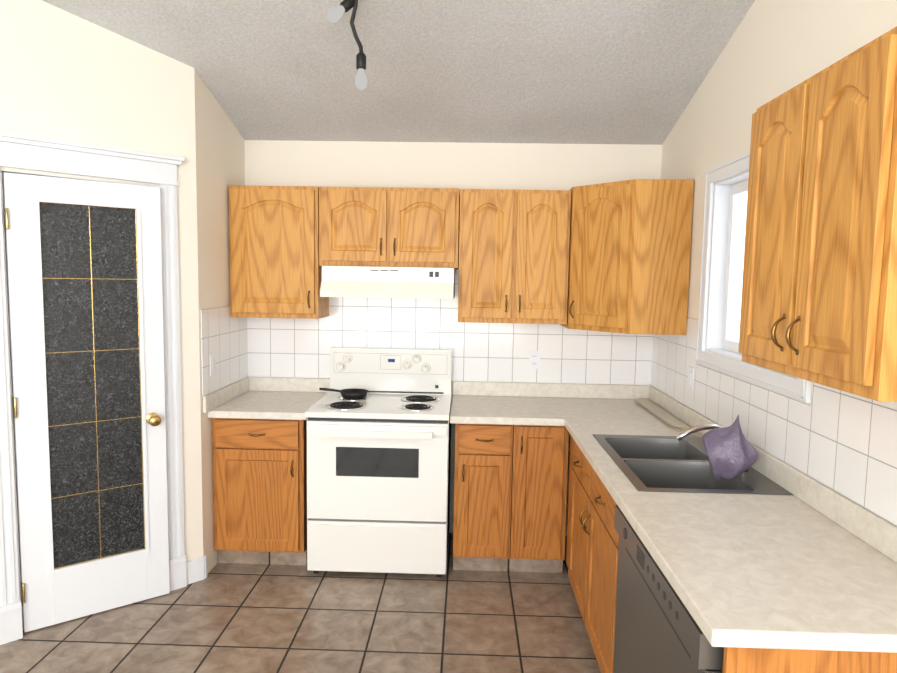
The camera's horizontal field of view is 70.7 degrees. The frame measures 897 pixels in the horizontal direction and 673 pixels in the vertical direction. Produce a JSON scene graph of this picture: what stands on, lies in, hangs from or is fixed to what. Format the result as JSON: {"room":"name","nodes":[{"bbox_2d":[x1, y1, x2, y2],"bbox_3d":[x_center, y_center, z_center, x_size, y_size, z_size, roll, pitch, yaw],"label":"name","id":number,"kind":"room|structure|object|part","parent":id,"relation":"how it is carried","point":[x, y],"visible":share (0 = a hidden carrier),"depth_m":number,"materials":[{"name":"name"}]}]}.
{"room":"kitchen","nodes":[
{"label":"kitchen","id":0,"kind":"room"},
{"bbox_2d":[0,0,202,593],"bbox_3d":[-2.143,-0.203,2.587,2.200,3.152,0.110,-4,7,-43],"label":"wall","id":1,"kind":"structure","parent":0,"point":[66,76],"depth_m":2.97,"materials":[{"name":"white paint"}]},
{"bbox_2d":[3,172,169,632],"bbox_3d":[-1.671,0.311,2.986,0.517,2.058,0.435,1,5,2],"label":"pantry door","id":2,"kind":"structure","parent":1,"relation":"in","point":[84,271],"depth_m":2.97,"materials":[{"name":"white paint"}]},
{"bbox_2d":[0,132,186,644],"bbox_3d":[-1.704,0.232,3.013,0.869,2.225,0.158,-4,7,-43],"label":"door frame","id":3,"kind":"structure","parent":1,"relation":"attached to","point":[25,152],"depth_m":2.90,"materials":[{"name":"white paint"}]},
{"bbox_2d":[186,555,206,584],"bbox_3d":[-2.123,1.309,2.688,1.568,0.125,1.584,1,5,2],"label":"baseboard","id":4,"kind":"structure","parent":1,"relation":"attached to","point":[197,570],"depth_m":3.40,"materials":[{"name":"white paint"}]},
{"bbox_2d":[194,68,245,573],"bbox_3d":[-1.354,-0.069,3.679,0.110,2.717,0.720,1,5,2],"label":"wall","id":5,"kind":"structure","parent":0,"point":[220,154],"depth_m":3.48,"materials":[{"name":"white paint"}]},
{"bbox_2d":[201,306,248,395],"bbox_3d":[-1.297,0.057,3.689,0.005,0.462,0.680,1,5,2],"label":"backsplash","id":6,"kind":"structure","parent":5,"relation":"attached to","point":[223,335],"depth_m":3.64,"materials":[{"name":"tile"}]},
{"bbox_2d":[210,354,215,375],"bbox_3d":[-1.297,0.156,3.485,0.009,0.114,0.070,1,5,2],"label":"light switch","id":7,"kind":"object","parent":6,"relation":"attached to","point":[212,364],"visible":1,"depth_m":3.48,"materials":[{"name":"white plastic"}]},
{"bbox_2d":[0,533,600,672],"bbox_3d":[-0.912,1.599,0.722,7.400,0.060,7.120,1,5,2],"label":"floor","id":8,"kind":"structure","parent":0,"point":[241,618],"depth_m":2.97,"materials":[{"name":"tile"}]},
{"bbox_2d":[212,418,306,565],"bbox_3d":[-1.054,0.855,3.791,0.511,0.868,0.636,1,5,2],"label":"base cabinet","id":9,"kind":"object","parent":8,"relation":"on","point":[259,491],"visible":0.92,"depth_m":3.52,"materials":[{"name":"brown wood"}]},
{"bbox_2d":[203,377,329,419],"bbox_3d":[-1.032,0.358,3.717,0.538,0.126,0.695,1,5,2],"label":"countertop","id":10,"kind":"structure","parent":9,"relation":"on","point":[283,398],"depth_m":3.74,"materials":[{"name":"laminate"}]},
{"bbox_2d":[305,347,451,576],"bbox_3d":[-0.379,0.704,3.712,0.771,1.205,0.693,1,5,2],"label":"stove","id":11,"kind":"object","parent":8,"relation":"on","point":[378,474],"visible":0.85,"depth_m":3.44,"materials":[{"name":"white metal"}]},
{"bbox_2d":[319,388,367,397],"bbox_3d":[-0.628,0.332,3.800,0.290,0.047,0.169,1,5,2],"label":"skillet","id":12,"kind":"object","parent":11,"relation":"on","point":[353,393],"visible":1,"depth_m":3.79,"materials":[{"name":"black metal"}]},
{"bbox_2d":[453,424,512,570],"bbox_3d":[0.196,0.879,3.757,0.316,0.868,0.636,1,5,2],"label":"base cabinet","id":13,"kind":"object","parent":8,"relation":"on","point":[482,494],"visible":0.96,"depth_m":3.48,"materials":[{"name":"brown wood"}]},
{"bbox_2d":[450,381,558,425],"bbox_3d":[0.318,0.383,3.707,0.602,0.129,0.642,1,5,2],"label":"countertop","id":14,"kind":"structure","parent":13,"relation":"on","point":[499,403],"depth_m":3.77,"materials":[{"name":"laminate"}]},
{"bbox_2d":[509,425,568,572],"bbox_3d":[0.508,0.885,3.749,0.300,0.868,0.636,1,5,2],"label":"base cabinet","id":15,"kind":"object","parent":8,"relation":"on","point":[539,493],"visible":0.88,"depth_m":3.47,"materials":[{"name":"brown wood"}]},
{"bbox_2d":[566,436,618,672],"bbox_3d":[0.907,0.972,2.860,0.651,0.868,1.187,1,5,2],"label":"base cabinet","id":16,"kind":"object","parent":8,"relation":"on","point":[592,549],"visible":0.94,"depth_m":2.69,"materials":[{"name":"brown wood"}]},
{"bbox_2d":[547,383,896,652],"bbox_3d":[0.914,0.482,2.672,0.650,0.409,2.687,1,5,2],"label":"countertop","id":17,"kind":"structure","parent":16,"relation":"on","point":[782,555],"depth_m":1.88,"materials":[{"name":"laminate"}]},
{"bbox_2d":[635,398,697,434],"bbox_3d":[1.183,0.431,3.505,0.095,0.016,0.910,1,5,2],"label":"window blind slats on the counter","id":18,"kind":"object","parent":17,"relation":"on","point":[678,425],"visible":0.77,"depth_m":3.44,"materials":[{"name":"beige"}]},
{"bbox_2d":[593,434,792,494],"bbox_3d":[0.949,0.601,2.635,0.540,0.180,0.815,1,5,2],"label":"sink","id":19,"kind":"object","parent":17,"relation":"in","point":[653,464],"depth_m":2.60,"materials":[{"name":"silver metal"}]},
{"bbox_2d":[676,424,748,471],"bbox_3d":[1.061,0.436,2.585,0.264,0.161,0.240,1,5,2],"label":"faucet","id":20,"kind":"object","parent":17,"relation":"on","point":[718,432],"depth_m":2.57,"materials":[{"name":"silver metal"}]},
{"bbox_2d":[613,505,723,672],"bbox_3d":[0.876,1.063,1.852,0.624,0.865,0.825,1,5,2],"label":"dishwasher","id":21,"kind":"object","parent":8,"relation":"on","point":[657,629],"visible":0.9,"depth_m":1.84,"materials":[{"name":"silver metal"}]},
{"bbox_2d":[722,647,896,672],"bbox_3d":[0.893,1.102,1.404,0.596,0.868,0.020,1,5,2],"label":"cabinet end panel","id":22,"kind":"object","parent":8,"relation":"on","point":[749,660],"visible":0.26,"depth_m":1.36,"materials":[{"name":"brown wood"}]},
{"bbox_2d":[42,0,754,144],"bbox_3d":[-0.852,-1.902,0.422,7.400,2.082,7.150,1,5,2],"label":"ceiling","id":23,"kind":"structure","parent":0,"point":[636,72],"depth_m":3.10,"materials":[{"name":"white paint"}]},
{"bbox_2d":[326,0,367,89],"bbox_3d":[-0.407,-1.254,2.613,0.186,0.428,0.144,1,5,2],"label":"light fixture","id":24,"kind":"object","parent":23,"relation":"attached to","point":[334,14],"visible":1,"depth_m":2.63,"materials":[{"name":"black metal"}]},
{"bbox_2d":[245,140,661,535],"bbox_3d":[-0.740,0.006,4.090,4.297,2.515,0.120,1,5,2],"label":"wall","id":25,"kind":"structure","parent":0,"point":[525,166],"depth_m":3.92,"materials":[{"name":"white paint"}]},
{"bbox_2d":[229,185,328,318],"bbox_3d":[-1.017,-0.501,3.810,0.522,0.765,0.347,1,5,2],"label":"upper cabinet","id":26,"kind":"object","parent":25,"relation":"attached to","point":[275,270],"visible":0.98,"depth_m":3.67,"materials":[{"name":"brown wood"}]},
{"bbox_2d":[319,187,459,268],"bbox_3d":[-0.343,-0.642,3.778,0.810,0.455,0.347,1,5,2],"label":"upper cabinet","id":27,"kind":"object","parent":25,"relation":"attached to","point":[384,227],"visible":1,"depth_m":3.64,"materials":[{"name":"brown wood"}]},
{"bbox_3d":[-0.545,-0.637,3.637,0.374,0.403,0.054,1,5,2],"label":"door","id":28,"kind":"part","parent":27,"relation":"part of","materials":[{"name":"brown wood"}]},
{"bbox_2d":[320,266,454,298],"bbox_3d":[-0.335,-0.320,3.731,0.738,0.173,0.498,1,5,2],"label":"range hood","id":29,"kind":"object","parent":27,"relation":"attached to","point":[389,282],"visible":1,"depth_m":3.52,"materials":[{"name":"white metal"}]},
{"bbox_3d":[-0.150,-0.629,3.626,0.374,0.403,0.054,1,5,2],"label":"door","id":30,"kind":"part","parent":27,"relation":"part of","materials":[{"name":"brown wood"}]},
{"bbox_2d":[249,269,648,384],"bbox_3d":[-0.012,-0.103,3.995,2.550,0.770,0.005,1,5,2],"label":"backsplash","id":31,"kind":"structure","parent":25,"relation":"attached to","point":[278,347],"depth_m":4.00,"materials":[{"name":"tile"}]},
{"bbox_2d":[529,351,539,368],"bbox_3d":[0.544,0.148,3.994,0.070,0.114,0.008,1,5,2],"label":"outlet","id":32,"kind":"object","parent":31,"relation":"attached to","point":[534,359],"visible":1,"depth_m":3.99,"materials":[{"name":"white paint"}]},
{"bbox_2d":[458,189,570,323],"bbox_3d":[0.381,-0.469,3.772,0.635,0.767,0.347,1,5,2],"label":"upper cabinet","id":33,"kind":"object","parent":25,"relation":"attached to","point":[513,256],"visible":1,"depth_m":3.64,"materials":[{"name":"brown wood"}]},
{"bbox_3d":[0.223,-0.464,3.630,0.286,0.715,0.054,1,5,2],"label":"door","id":34,"kind":"part","parent":33,"relation":"part of","materials":[{"name":"brown wood"}]},
{"bbox_3d":[0.531,-0.458,3.622,0.286,0.715,0.054,1,5,2],"label":"door","id":35,"kind":"part","parent":33,"relation":"part of","materials":[{"name":"brown wood"}]},
{"bbox_2d":[560,179,693,334],"bbox_3d":[0.985,-0.443,3.628,0.586,0.810,0.604,1,5,2],"label":"upper cabinet","id":36,"kind":"object","parent":25,"relation":"attached to","point":[629,254],"visible":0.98,"depth_m":3.35,"materials":[{"name":"brown wood"}]},
{"bbox_3d":[0.824,-0.436,3.477,0.272,0.758,0.287,1,5,2],"label":"door","id":37,"kind":"part","parent":36,"relation":"part of","materials":[{"name":"brown wood"}]},
{"bbox_2d":[654,0,896,525],"bbox_3d":[1.251,-0.618,0.461,0.143,4.475,7.120,1,5,2],"label":"wall","id":38,"kind":"structure","parent":0,"point":[772,49],"depth_m":2.84,"materials":[{"name":"white paint"}]},
{"bbox_2d":[735,194,747,340],"bbox_3d":[1.372,-0.290,2.619,0.001,0.784,0.869,1,5,2],"label":"wall window","id":39,"kind":"structure","parent":38,"relation":"in","point":[741,263],"depth_m":2.99,"materials":[{"name":"glass"}]},
{"bbox_2d":[649,317,896,525],"bbox_3d":[1.243,0.195,2.637,0.005,0.462,2.688,1,5,2],"label":"backsplash","id":40,"kind":"structure","parent":38,"relation":"attached to","point":[844,443],"depth_m":2.15,"materials":[{"name":"tile"}]},
{"bbox_2d":[687,366,693,389],"bbox_3d":[1.252,0.214,3.272,0.009,0.114,0.070,1,5,2],"label":"light switch","id":41,"kind":"object","parent":40,"relation":"attached to","point":[690,377],"visible":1,"depth_m":3.26,"materials":[{"name":"white paint"}]},
{"bbox_2d":[738,26,896,401],"bbox_3d":[1.046,-0.278,1.637,0.347,0.780,0.670,1,5,2],"label":"upper cabinet","id":42,"kind":"object","parent":38,"relation":"attached to","point":[819,296],"visible":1,"depth_m":1.50,"materials":[{"name":"brown wood"}]},
{"bbox_3d":[0.905,-0.299,1.803,0.054,0.728,0.304,1,5,2],"label":"door","id":43,"kind":"part","parent":42,"relation":"part of","materials":[{"name":"brown wood"}]},
{"bbox_3d":[0.895,-0.270,1.479,0.054,0.728,0.304,1,5,2],"label":"door","id":44,"kind":"part","parent":42,"relation":"part of","materials":[{"name":"brown wood"}]}
]}

